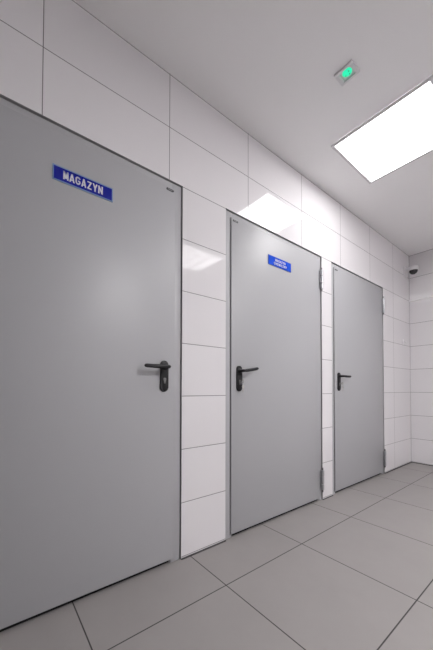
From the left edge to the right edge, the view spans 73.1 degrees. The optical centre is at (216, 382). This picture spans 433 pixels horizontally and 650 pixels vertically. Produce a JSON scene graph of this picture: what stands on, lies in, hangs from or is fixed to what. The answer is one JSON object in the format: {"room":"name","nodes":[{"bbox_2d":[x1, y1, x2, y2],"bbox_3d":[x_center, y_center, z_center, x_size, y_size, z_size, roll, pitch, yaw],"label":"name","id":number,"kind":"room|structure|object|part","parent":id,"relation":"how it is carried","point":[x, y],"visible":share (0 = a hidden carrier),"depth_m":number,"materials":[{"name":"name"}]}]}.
{"room":"service corridor","nodes":[
{"label":"service corridor","id":0,"kind":"room"},
{"bbox_2d":[0,0,410,558],"bbox_3d":[-0.160,-0.359,1.749,6.670,2.666,0.150,1,-2,-38],"label":"wall","id":1,"kind":"structure","parent":0,"point":[60,63],"depth_m":1.71,"materials":[{"name":"white tile"}]},
{"bbox_2d":[0,97,180,631],"bbox_3d":[-0.628,-0.072,1.305,1.070,2.072,0.174,1,-2,-38],"label":"door","id":2,"kind":"structure","parent":1,"relation":"in","point":[90,285],"depth_m":1.29,"materials":[{"name":"grey metal"}]},
{"bbox_2d":[52,163,112,202],"bbox_3d":[-0.595,-0.894,1.315,0.255,0.066,0.004,1,-2,-38],"label":"door sign","id":3,"kind":"object","parent":2,"relation":"attached to","point":[61,174],"visible":1,"depth_m":1.31,"materials":[{"name":"blue plastic"}]},
{"bbox_3d":[-0.300,-0.083,1.489,0.151,0.034,0.054,1,-2,-38],"label":"lever","id":4,"kind":"part","parent":2,"relation":"part of","materials":[{"name":"black plastic"}]},
{"bbox_3d":[-0.277,-0.033,1.548,0.045,0.166,0.011,1,-2,-38],"label":"handle","id":5,"kind":"part","parent":2,"relation":"part of","materials":[{"name":"black plastic"}]},
{"bbox_2d":[225,210,323,539],"bbox_3d":[0.464,-0.051,2.173,1.070,2.072,0.174,1,-2,-38],"label":"door","id":6,"kind":"structure","parent":1,"relation":"in","point":[273,440],"depth_m":2.07,"materials":[{"name":"grey metal"}]},
{"bbox_3d":[0.147,-0.025,1.885,0.045,0.166,0.011,1,-2,-38],"label":"handle","id":7,"kind":"part","parent":6,"relation":"part of","materials":[{"name":"black plastic"}]},
{"bbox_3d":[0.211,-0.079,1.896,0.151,0.044,0.054,1,-2,-38],"label":"lever","id":8,"kind":"part","parent":6,"relation":"part of","materials":[{"name":"black plastic"}]},
{"bbox_2d":[268,254,290,272],"bbox_3d":[0.470,-0.878,2.161,0.259,0.069,0.004,1,-2,-38],"label":"door sign","id":9,"kind":"object","parent":6,"relation":"attached to","point":[274,261],"visible":1,"depth_m":2.16,"materials":[{"name":"blue plastic"}]},
{"bbox_2d":[181,462,411,559],"bbox_3d":[-0.056,0.970,1.706,6.520,0.008,0.007,1,-2,-38],"label":"baseboard","id":10,"kind":"structure","parent":1,"relation":"attached to","point":[409,462],"depth_m":1.74,"materials":[{"name":"grey tile"}]},
{"bbox_2d":[331,263,386,493],"bbox_3d":[1.431,-0.033,2.942,1.070,2.072,0.174,1,-2,-38],"label":"door","id":11,"kind":"structure","parent":1,"relation":"in","point":[358,305],"depth_m":2.87,"materials":[{"name":"grey metal"}]},
{"bbox_3d":[1.114,-0.007,2.654,0.045,0.166,0.011,1,-2,-38],"label":"handle","id":12,"kind":"part","parent":11,"relation":"part of","materials":[{"name":"black plastic"}]},
{"bbox_3d":[1.178,-0.055,2.664,0.151,0.034,0.054,1,-2,-38],"label":"lever","id":13,"kind":"part","parent":11,"relation":"part of","materials":[{"name":"black plastic"}]},
{"bbox_2d":[403,265,418,277],"bbox_3d":[2.420,-1.393,3.632,0.110,0.120,0.167,1,-1,-26],"label":"security camera","id":14,"kind":"object","parent":1,"relation":"attached to","point":[413,269],"visible":1,"depth_m":3.60,"materials":[{"name":"white plastic"}]},
{"bbox_2d":[0,463,432,649],"bbox_3d":[0.875,1.002,0.534,6.820,0.100,3.900,1,-2,-38],"label":"floor","id":15,"kind":"structure","parent":0,"point":[352,568],"depth_m":1.35,"materials":[{"name":"grey tile"}]},
{"bbox_2d":[74,0,432,255],"bbox_3d":[0.976,-1.766,0.474,6.820,0.100,3.600,1,-2,-38],"label":"ceiling","id":16,"kind":"structure","parent":0,"point":[270,67],"depth_m":1.57,"materials":[{"name":"white paint"}]},
{"bbox_2d":[334,59,359,86],"bbox_3d":[0.713,-1.687,1.595,0.088,0.013,0.102,1,-2,-38],"label":"recessed light","id":17,"kind":"object","parent":16,"relation":"in","point":[350,70],"visible":1,"depth_m":1.59,"materials":[{"name":"white plastic"}]},
{"bbox_2d":[331,75,432,183],"bbox_3d":[1.234,-1.675,2.023,0.600,0.016,0.600,1,-2,-38],"label":"recessed light","id":18,"kind":"object","parent":16,"relation":"in","point":[401,133],"visible":1,"depth_m":1.99,"materials":[{"name":"plastic"}]},
{"bbox_2d":[409,249,432,464],"bbox_3d":[3.583,-0.333,2.521,0.150,2.666,3.600,1,-2,-38],"label":"wall","id":19,"kind":"structure","parent":0,"point":[420,283],"depth_m":3.67,"materials":[{"name":"white tile"}]}
]}

